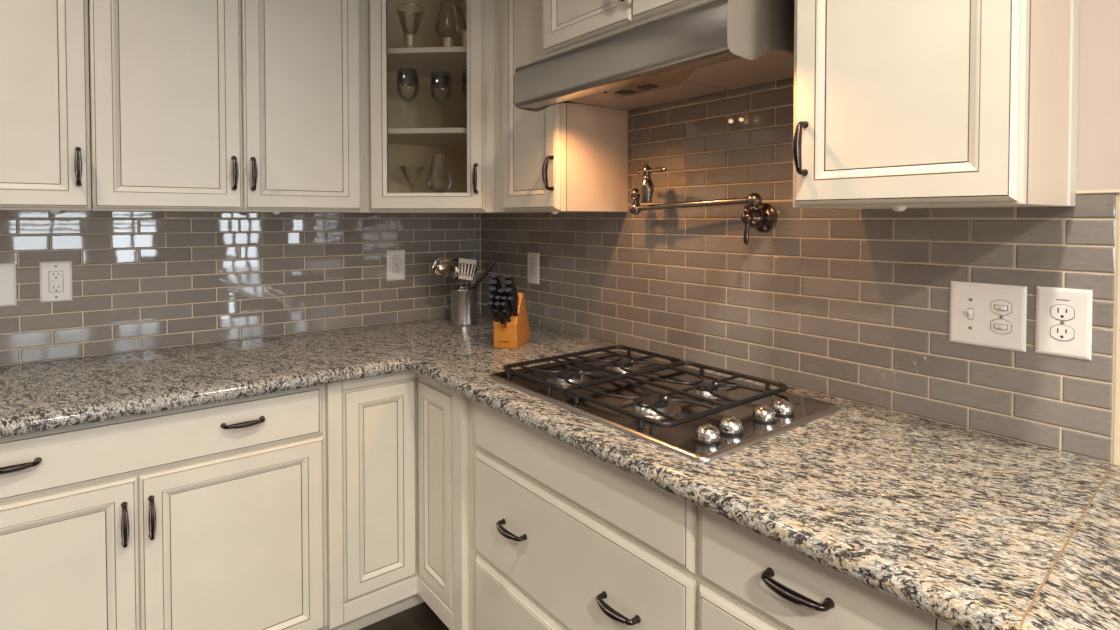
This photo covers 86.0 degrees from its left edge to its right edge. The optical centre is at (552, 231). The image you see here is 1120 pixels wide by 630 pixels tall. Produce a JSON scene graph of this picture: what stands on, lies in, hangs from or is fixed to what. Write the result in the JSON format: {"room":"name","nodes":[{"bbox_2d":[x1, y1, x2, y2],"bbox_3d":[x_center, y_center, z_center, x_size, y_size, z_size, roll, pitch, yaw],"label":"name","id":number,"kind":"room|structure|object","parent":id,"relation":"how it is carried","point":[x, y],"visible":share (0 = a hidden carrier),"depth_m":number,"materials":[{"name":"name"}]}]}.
{"room":"kitchen","nodes":[
{"label":"kitchen","id":0,"kind":"room"},
{"bbox_2d":[359,602,448,629],"bbox_3d":[0.211,1.421,-0.255,6.200,0.100,5.920,-1,2,-38],"label":"floor","id":1,"kind":"structure","parent":0,"point":[421,616],"depth_m":2.04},
{"bbox_2d":[0,385,326,629],"bbox_3d":[-1.238,0.891,1.778,0.950,0.871,0.666,-1,2,-38],"label":"base cabinet","id":2,"kind":"object","parent":1,"relation":"on","point":[212,516],"visible":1,"depth_m":1.59,"materials":[{"name":"beige paint"}]},
{"bbox_2d":[320,371,468,629],"bbox_3d":[-0.417,0.881,2.244,0.918,0.871,0.932,-1,2,-38],"label":"base cabinet","id":3,"kind":"object","parent":1,"relation":"on","point":[397,478],"visible":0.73,"depth_m":1.91,"materials":[{"name":"beige paint"}]},
{"bbox_2d":[0,313,1110,629],"bbox_3d":[-0.394,0.441,1.399,1.891,0.043,2.272,-1,2,-38],"label":"countertop","id":4,"kind":"structure","parent":3,"relation":"on","point":[963,528],"depth_m":1.13,"materials":[{"name":"stone"}]},
{"bbox_2d":[451,287,476,325],"bbox_3d":[-0.377,0.318,2.571,0.114,0.151,0.114,-1,2,-38],"label":"utensil crock","id":5,"kind":"object","parent":4,"relation":"on","point":[463,302],"visible":0.94,"depth_m":2.52,"materials":[{"name":"silver metal"}]},
{"bbox_2d":[433,257,457,289],"bbox_3d":[-0.426,0.241,2.535,0.152,0.268,0.061,0,1,-8],"label":"ladle","id":6,"kind":"object","parent":5,"relation":"in","point":[443,267],"visible":0.96,"depth_m":2.54,"materials":[{"name":"silver metal"}]},
{"bbox_2d":[433,257,453,277],"bbox_3d":[-0.458,0.149,2.528,0.087,0.085,0.061,0,1,-8],"label":"bowl","id":7,"kind":"object","parent":6,"relation":"on","point":[443,267],"depth_m":2.54,"materials":[{"name":"silver metal"}]},
{"bbox_2d":[451,264,460,289],"bbox_3d":[-0.399,0.256,2.581,0.070,0.234,0.022,0,1,-4],"label":"serving spoon","id":8,"kind":"object","parent":5,"relation":"in","point":[455,273],"visible":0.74,"depth_m":2.57,"materials":[{"name":"silver metal"}]},
{"bbox_2d":[451,264,460,279],"bbox_3d":[-0.413,0.173,2.579,0.042,0.068,0.021,0,1,-8],"label":"bowl","id":9,"kind":"object","parent":8,"relation":"on","point":[455,273],"depth_m":2.57,"materials":[{"name":"silver metal"}]},
{"bbox_2d":[452,258,459,289],"bbox_3d":[-0.412,0.244,2.590,0.060,0.258,0.015,0,1,-8],"label":"slotted spoon","id":10,"kind":"object","parent":5,"relation":"in","point":[455,261],"visible":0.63,"depth_m":2.58,"materials":[{"name":"black plastic"}]},
{"bbox_2d":[452,258,458,264],"bbox_3d":[-0.418,0.151,2.587,0.047,0.072,0.015,0,1,-8],"label":"bowl","id":11,"kind":"object","parent":10,"relation":"on","point":[455,261],"depth_m":2.58,"materials":[{"name":"plastic"}]},
{"bbox_2d":[458,258,476,289],"bbox_3d":[-0.357,0.243,2.542,0.078,0.263,0.028,0,1,-8],"label":"slotted turner","id":12,"kind":"object","parent":5,"relation":"in","point":[461,260],"visible":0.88,"depth_m":2.54,"materials":[{"name":"silver metal"}]},
{"bbox_2d":[465,256,477,289],"bbox_3d":[-0.348,0.239,2.595,0.060,0.268,0.012,0,1,-8],"label":"spatula","id":13,"kind":"object","parent":5,"relation":"in","point":[467,257],"visible":0.53,"depth_m":2.59,"materials":[{"name":"black plastic"}]},
{"bbox_2d":[473,268,485,288],"bbox_3d":[-0.325,0.264,2.551,0.093,0.221,0.018,0,1,-8],"label":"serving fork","id":14,"kind":"object","parent":5,"relation":"in","point":[481,274],"visible":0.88,"depth_m":2.55,"materials":[{"name":"black plastic"}]},
{"bbox_2d":[472,260,494,288],"bbox_3d":[-0.320,0.249,2.574,0.152,0.252,0.030,0,1,-8],"label":"tongs","id":15,"kind":"object","parent":5,"relation":"in","point":[490,265],"visible":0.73,"depth_m":2.56,"materials":[{"name":"black plastic"}]},
{"bbox_2d":[493,293,530,348],"bbox_3d":[-0.140,0.309,2.160,0.085,0.186,0.185,0,1,14],"label":"knife block","id":16,"kind":"object","parent":4,"relation":"on","point":[516,333],"visible":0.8,"depth_m":2.08,"materials":[{"name":"brown wood"}]},
{"bbox_2d":[488,294,497,314],"bbox_3d":[-0.199,0.254,2.063,0.022,0.084,0.078,0,1,12],"label":"knife","id":17,"kind":"object","parent":16,"relation":"in","point":[491,297],"visible":0.43,"depth_m":2.03,"materials":[{"name":"black plastic"}]},
{"bbox_2d":[488,301,497,321],"bbox_3d":[-0.200,0.273,2.053,0.022,0.078,0.073,0,1,17],"label":"knife","id":18,"kind":"object","parent":16,"relation":"in","point":[491,306],"visible":0.74,"depth_m":2.03,"materials":[{"name":"black plastic"}]},
{"bbox_2d":[489,286,498,299],"bbox_3d":[-0.192,0.233,2.070,0.030,0.096,0.089,0,1,17],"label":"knife","id":19,"kind":"object","parent":16,"relation":"in","point":[492,289],"visible":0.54,"depth_m":2.03,"materials":[{"name":"black plastic"}]},
{"bbox_2d":[490,280,499,289],"bbox_3d":[-0.191,0.213,2.080,0.030,0.102,0.095,0,1,12],"label":"knife","id":20,"kind":"object","parent":16,"relation":"in","point":[494,283],"visible":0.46,"depth_m":2.04,"materials":[{"name":"black plastic"}]},
{"bbox_2d":[491,273,502,288],"bbox_3d":[-0.187,0.195,2.088,0.030,0.108,0.100,0,1,12],"label":"knife","id":21,"kind":"object","parent":16,"relation":"in","point":[494,276],"visible":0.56,"depth_m":2.05,"materials":[{"name":"black plastic"}]},
{"bbox_2d":[494,302,503,320],"bbox_3d":[-0.178,0.274,2.049,0.022,0.077,0.071,0,1,12],"label":"knife","id":22,"kind":"object","parent":16,"relation":"in","point":[497,304],"visible":0.62,"depth_m":2.02,"materials":[{"name":"black plastic"}]},
{"bbox_2d":[495,296,504,316],"bbox_3d":[-0.174,0.256,2.057,0.022,0.083,0.077,0,1,17],"label":"knife","id":23,"kind":"object","parent":16,"relation":"in","point":[498,298],"visible":0.45,"depth_m":2.02,"materials":[{"name":"black plastic"}]},
{"bbox_2d":[491,309,509,326],"bbox_3d":[-0.176,0.295,2.033,0.062,0.069,0.066,-1,1,-23],"label":"scissors","id":24,"kind":"object","parent":16,"relation":"in","point":[503,323],"visible":1,"depth_m":2.03,"materials":[{"name":"black plastic"}]},
{"bbox_2d":[497,289,505,296],"bbox_3d":[-0.164,0.236,2.066,0.027,0.089,0.083,0,1,17],"label":"knife","id":25,"kind":"object","parent":16,"relation":"in","point":[501,292],"visible":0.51,"depth_m":2.03,"materials":[{"name":"black plastic"}]},
{"bbox_2d":[500,302,510,321],"bbox_3d":[-0.157,0.274,2.043,0.022,0.077,0.071,0,1,12],"label":"knife","id":26,"kind":"object","parent":16,"relation":"in","point":[503,304],"visible":0.83,"depth_m":2.02,"materials":[{"name":"black plastic"}]},
{"bbox_2d":[501,296,511,316],"bbox_3d":[-0.155,0.257,2.053,0.022,0.081,0.075,0,1,12],"label":"knife","id":27,"kind":"object","parent":16,"relation":"in","point":[503,298],"visible":0.72,"depth_m":2.03,"materials":[{"name":"black plastic"}]},
{"bbox_2d":[505,287,517,310],"bbox_3d":[-0.139,0.234,2.059,0.030,0.093,0.086,0,1,11],"label":"knife","id":28,"kind":"object","parent":16,"relation":"in","point":[509,292],"visible":0.66,"depth_m":2.03,"materials":[{"name":"black plastic"}]},
{"bbox_2d":[505,274,518,299],"bbox_3d":[-0.138,0.196,2.076,0.030,0.108,0.100,0,1,12],"label":"knife","id":29,"kind":"object","parent":16,"relation":"in","point":[507,276],"visible":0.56,"depth_m":2.04,"materials":[{"name":"black plastic"}]},
{"bbox_2d":[505,280,518,305],"bbox_3d":[-0.139,0.213,2.067,0.030,0.102,0.095,0,1,12],"label":"knife","id":30,"kind":"object","parent":16,"relation":"in","point":[508,283],"visible":0.59,"depth_m":2.03,"materials":[{"name":"black plastic"}]},
{"bbox_2d":[508,296,517,316],"bbox_3d":[-0.133,0.256,2.050,0.022,0.078,0.073,0,1,17],"label":"knife","id":31,"kind":"object","parent":16,"relation":"in","point":[511,301],"visible":1,"depth_m":2.04,"materials":[{"name":"black plastic"}]},
{"bbox_2d":[488,345,840,461],"bbox_3d":[0.251,0.396,1.561,0.524,0.039,0.762,-1,2,-38],"label":"cooktop","id":32,"kind":"object","parent":4,"relation":"in","point":[700,415],"visible":1,"depth_m":1.45,"materials":[{"name":"silver metal"}]},
{"bbox_2d":[468,398,700,629],"bbox_3d":[0.229,0.894,1.614,0.665,0.871,0.852,-1,2,-38],"label":"base cabinet","id":33,"kind":"object","parent":1,"relation":"on","point":[562,537],"visible":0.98,"depth_m":1.39,"materials":[{"name":"beige paint"}]},
{"bbox_2d":[699,507,957,629],"bbox_3d":[0.615,0.905,1.115,0.665,0.871,0.411,-1,2,-38],"label":"base cabinet","id":34,"kind":"object","parent":1,"relation":"on","point":[750,581],"visible":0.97,"depth_m":0.96,"materials":[{"name":"beige paint"}]},
{"bbox_3d":[0.947,0.914,0.732,0.606,0.871,0.600,-1,2,-38],"label":"base cabinet","id":35,"kind":"object","parent":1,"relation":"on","visible":0},
{"bbox_2d":[1019,464,1119,629],"bbox_3d":[0.992,0.459,0.602,0.673,0.044,0.753,-1,2,-38],"label":"countertop","id":36,"kind":"structure","parent":35,"relation":"on","point":[1080,590],"depth_m":0.76,"materials":[{"name":"stone"}]},
{"bbox_2d":[1076,0,1119,193],"bbox_3d":[0.657,-0.002,1.689,0.120,2.660,3.100,-1,2,-38],"label":"wall","id":37,"kind":"structure","parent":0,"point":[1098,137],"depth_m":1.12,"materials":[{"name":"paint"}]},
{"bbox_2d":[527,252,538,284],"bbox_3d":[-0.081,0.154,2.527,0.008,0.132,0.082,-1,2,-38],"label":"wall outlet","id":38,"kind":"object","parent":37,"relation":"attached to","point":[532,258],"visible":1,"depth_m":2.52,"materials":[{"name":"white plastic"}]},
{"bbox_2d":[495,0,628,214],"bbox_3d":[0.007,-0.600,2.120,0.364,1.080,0.390,-1,2,-38],"label":"upper cabinet","id":39,"kind":"object","parent":37,"relation":"attached to","point":[562,157],"visible":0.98,"depth_m":2.02,"materials":[{"name":"beige paint"}]},
{"bbox_2d":[543,0,708,56],"bbox_3d":[0.337,-0.831,1.638,0.425,0.596,0.764,-1,2,-38],"label":"upper cabinet","id":40,"kind":"object","parent":37,"relation":"attached to","point":[567,24],"visible":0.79,"depth_m":1.66,"materials":[{"name":"beige paint"}]},
{"bbox_2d":[513,0,794,111],"bbox_3d":[0.308,-0.442,1.631,0.487,0.163,0.753,-1,2,-38],"label":"range hood","id":41,"kind":"object","parent":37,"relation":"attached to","point":[711,46],"visible":0.98,"depth_m":1.42,"materials":[{"name":"silver metal"}]},
{"bbox_2d":[615,90,634,94],"bbox_3d":[0.190,-0.366,1.573,0.038,0.006,0.040,-1,2,-38],"label":"switch","id":42,"kind":"object","parent":41,"relation":"attached to","point":[618,92],"depth_m":1.57,"materials":[{"name":"black"}]},
{"bbox_2d":[637,84,658,89],"bbox_3d":[0.240,-0.365,1.508,0.038,0.006,0.040,-1,2,-38],"label":"switch","id":43,"kind":"object","parent":41,"relation":"attached to","point":[642,86],"depth_m":1.50,"materials":[{"name":"black"}]},
{"bbox_2d":[629,164,776,244],"bbox_3d":[0.417,-0.089,1.774,0.101,0.240,0.476,-1,2,-44],"label":"pot filler","id":44,"kind":"object","parent":37,"relation":"attached to","point":[762,217],"visible":1,"depth_m":1.70,"materials":[{"name":"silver metal"}]},
{"bbox_2d":[481,77,1119,464],"bbox_3d":[0.576,-0.020,1.686,0.012,0.904,2.995,-1,2,-38],"label":"backsplash","id":45,"kind":"structure","parent":37,"relation":"attached to","point":[853,305],"depth_m":1.56,"materials":[{"name":"grey tile"}]},
{"bbox_2d":[792,0,1079,211],"bbox_3d":[0.732,-0.579,1.182,0.364,1.080,0.404,-1,2,-38],"label":"upper cabinet","id":46,"kind":"object","parent":37,"relation":"attached to","point":[899,105],"visible":1,"depth_m":1.07,"materials":[{"name":"beige paint"}]},
{"bbox_2d":[949,281,1026,351],"bbox_3d":[0.901,0.174,1.249,0.016,0.132,0.135,-1,2,-38],"label":"switch plate","id":47,"kind":"object","parent":37,"relation":"attached to","point":[981,314],"visible":1,"depth_m":1.25,"materials":[{"name":"white plastic"}]},
{"bbox_2d":[1035,286,1092,360],"bbox_3d":[0.980,0.174,1.153,0.008,0.132,0.084,-1,2,-38],"label":"wall outlet","id":48,"kind":"object","parent":37,"relation":"attached to","point":[1063,315],"visible":1,"depth_m":1.15,"materials":[{"name":"white plastic"}]},
{"bbox_2d":[1051,325,1073,340],"bbox_3d":[0.978,0.194,1.152,0.003,0.029,0.034,-1,2,-38],"label":"receptacle","id":49,"kind":"object","parent":48,"relation":"attached to","point":[1058,332],"depth_m":1.15,"materials":[{"name":"white plastic"}]},
{"bbox_2d":[1051,305,1073,319],"bbox_3d":[0.978,0.155,1.151,0.003,0.029,0.034,-1,2,-38],"label":"receptacle","id":50,"kind":"object","parent":48,"relation":"attached to","point":[1058,312],"depth_m":1.15,"materials":[{"name":"white plastic"}]},
{"bbox_3d":[-2.148,0.001,1.557,4.720,2.660,0.120,-1,2,-38],"label":"wall","id":51,"kind":"structure","parent":0,"visible":0},
{"bbox_2d":[0,263,16,306],"bbox_3d":[-1.702,0.164,1.806,0.136,0.132,0.016,-1,2,-38],"label":"switch plate","id":52,"kind":"object","parent":51,"relation":"attached to","point":[8,294],"visible":1,"depth_m":1.84,"materials":[{"name":"white plastic"}]},
{"bbox_2d":[0,0,90,213],"bbox_3d":[-1.591,-0.590,1.667,0.482,1.080,0.364,-1,2,-38],"label":"upper cabinet","id":53,"kind":"object","parent":51,"relation":"attached to","point":[45,153],"visible":1,"depth_m":1.65,"materials":[{"name":"beige paint"}]},
{"bbox_2d":[39,261,72,302],"bbox_3d":[-1.575,0.159,1.909,0.080,0.128,0.009,-1,2,-38],"label":"wall outlet","id":54,"kind":"object","parent":51,"relation":"attached to","point":[55,277],"visible":1,"depth_m":1.91,"materials":[{"name":"white plastic"}]},
{"bbox_2d":[49,271,62,291],"bbox_3d":[-1.575,0.159,1.908,0.034,0.066,0.004,-1,2,-38],"label":"receptacle","id":55,"kind":"object","parent":54,"relation":"attached to","point":[55,277],"depth_m":1.91,"materials":[{"name":"white plastic"}]},
{"bbox_2d":[88,0,360,214],"bbox_3d":[-1.089,-0.598,2.055,0.783,1.080,0.364,-1,2,-38],"label":"upper cabinet","id":56,"kind":"object","parent":51,"relation":"attached to","point":[196,105],"visible":1,"depth_m":1.92,"materials":[{"name":"beige paint"}]},
{"bbox_2d":[0,204,480,365],"bbox_3d":[-1.411,0.164,2.047,2.720,0.513,0.010,-1,2,-38],"label":"backsplash","id":57,"kind":"structure","parent":51,"relation":"attached to","point":[141,280],"depth_m":2.18,"materials":[{"name":"grey tile"}]},
{"bbox_2d":[387,250,404,280],"bbox_3d":[-0.675,0.146,2.604,0.084,0.132,0.008,-1,2,-38],"label":"wall outlet","id":58,"kind":"object","parent":51,"relation":"attached to","point":[395,258],"visible":1,"depth_m":2.60,"materials":[{"name":"white plastic"}]},
{"bbox_2d":[393,267,399,272],"bbox_3d":[-0.674,0.166,2.603,0.034,0.029,0.003,-1,2,-38],"label":"receptacle","id":59,"kind":"object","parent":58,"relation":"attached to","point":[395,269],"depth_m":2.60,"materials":[{"name":"white plastic"}]},
{"bbox_2d":[393,258,399,263],"bbox_3d":[-0.674,0.127,2.602,0.034,0.029,0.003,-1,2,-38],"label":"receptacle","id":60,"kind":"object","parent":58,"relation":"attached to","point":[395,260],"depth_m":2.60,"materials":[{"name":"white plastic"}]},
{"bbox_2d":[350,0,524,213],"bbox_3d":[-0.428,-0.611,2.409,0.693,1.070,0.605,-1,2,-38],"label":"upper cabinet","id":61,"kind":"object","parent":51,"relation":"attached to","point":[464,130],"visible":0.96,"depth_m":2.25,"materials":[{"name":"beige paint"}]},
{"bbox_2d":[396,68,418,127],"bbox_3d":[-0.559,-0.508,2.329,0.085,0.232,0.085,-1,2,-38],"label":"stemmed glass","id":62,"kind":"object","parent":61,"relation":"on","point":[405,76],"visible":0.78,"depth_m":2.32,"materials":[{"name":"clear glass"}]},
{"bbox_2d":[396,84,418,100],"bbox_3d":[-0.559,-0.538,2.329,0.085,0.068,0.085,-1,2,-38],"label":"bowl","id":63,"kind":"object","parent":62,"relation":"on","point":[398,86],"depth_m":2.35,"materials":[{"name":"clear glass"}]},
{"bbox_2d":[395,3,424,47],"bbox_3d":[-0.552,-0.782,2.338,0.110,0.174,0.110,-1,2,-38],"label":"stemmed glass","id":64,"kind":"object","parent":61,"relation":"on","point":[409,39],"visible":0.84,"depth_m":2.35,"materials":[{"name":"clear glass"}]},
{"bbox_2d":[396,9,423,34],"bbox_3d":[-0.552,-0.816,2.337,0.109,0.101,0.109,-1,2,-38],"label":"bowl","id":65,"kind":"object","parent":64,"relation":"on","point":[418,17],"depth_m":2.37,"materials":[{"name":"clear glass"}]},
{"bbox_2d":[397,166,425,187],"bbox_3d":[-0.552,-0.173,2.366,0.111,0.164,0.111,-1,2,-38],"label":"stemmed glass","id":66,"kind":"object","parent":61,"relation":"on","point":[402,169],"visible":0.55,"depth_m":2.35,"materials":[{"name":"clear glass"}]},
{"bbox_2d":[387,46,466,82],"bbox_3d":[-0.429,-0.686,2.410,0.650,0.020,0.558,-1,2,-38],"label":"shelf","id":67,"kind":"object","parent":61,"relation":"attached to","point":[426,60],"depth_m":2.38,"materials":[{"name":"beige paint"}]},
{"bbox_2d":[388,128,466,148],"bbox_3d":[-0.429,-0.384,2.416,0.650,0.020,0.558,-1,2,-38],"label":"shelf","id":68,"kind":"object","parent":61,"relation":"attached to","point":[398,138],"depth_m":2.41,"materials":[{"name":"beige paint"}]},
{"bbox_2d":[426,155,452,192],"bbox_3d":[-0.436,-0.193,2.327,0.104,0.204,0.104,-1,2,-38],"label":"vase","id":69,"kind":"object","parent":61,"relation":"on","point":[428,181],"visible":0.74,"depth_m":2.35,"materials":[{"name":"clear glass"}]},
{"bbox_2d":[430,71,451,113],"bbox_3d":[-0.438,-0.509,2.370,0.085,0.232,0.085,-1,2,-38],"label":"stemmed glass","id":70,"kind":"object","parent":61,"relation":"on","point":[439,79],"visible":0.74,"depth_m":2.36,"materials":[{"name":"clear glass"}]},
{"bbox_2d":[430,86,451,103],"bbox_3d":[-0.438,-0.539,2.370,0.085,0.068,0.085,-1,2,-38],"label":"bowl","id":71,"kind":"object","parent":70,"relation":"on","point":[433,95],"depth_m":2.40,"materials":[{"name":"clear glass"}]},
{"bbox_2d":[435,0,461,46],"bbox_3d":[-0.404,-0.797,2.342,0.104,0.204,0.104,-1,2,-38],"label":"vase","id":72,"kind":"object","parent":61,"relation":"on","point":[448,40],"visible":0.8,"depth_m":2.36,"materials":[{"name":"clear glass"}]},
{"bbox_2d":[454,0,466,45],"bbox_3d":[-0.321,-0.781,2.296,0.110,0.174,0.110,-1,2,-38],"label":"stemmed glass","id":73,"kind":"object","parent":61,"relation":"on","point":[459,11],"visible":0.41,"depth_m":2.31,"materials":[{"name":"clear glass"}]},
{"bbox_2d":[454,6,466,30],"bbox_3d":[-0.321,-0.815,2.295,0.109,0.101,0.109,-1,2,-38],"label":"bowl","id":74,"kind":"object","parent":73,"relation":"on","point":[459,11],"depth_m":2.32,"materials":[{"name":"clear glass"}]},
{"bbox_2d":[462,69,466,99],"bbox_3d":[-0.310,-0.509,2.341,0.085,0.232,0.085,-1,2,-38],"label":"stemmed glass","id":75,"kind":"object","parent":61,"relation":"on","point":[464,76],"visible":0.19,"depth_m":2.34,"materials":[{"name":"clear glass"}]},
{"bbox_2d":[462,85,466,99],"bbox_3d":[-0.310,-0.539,2.340,0.085,0.068,0.085,-1,2,-38],"label":"bowl","id":76,"kind":"object","parent":75,"relation":"on","point":[464,92],"depth_m":2.36,"materials":[{"name":"clear glass"}]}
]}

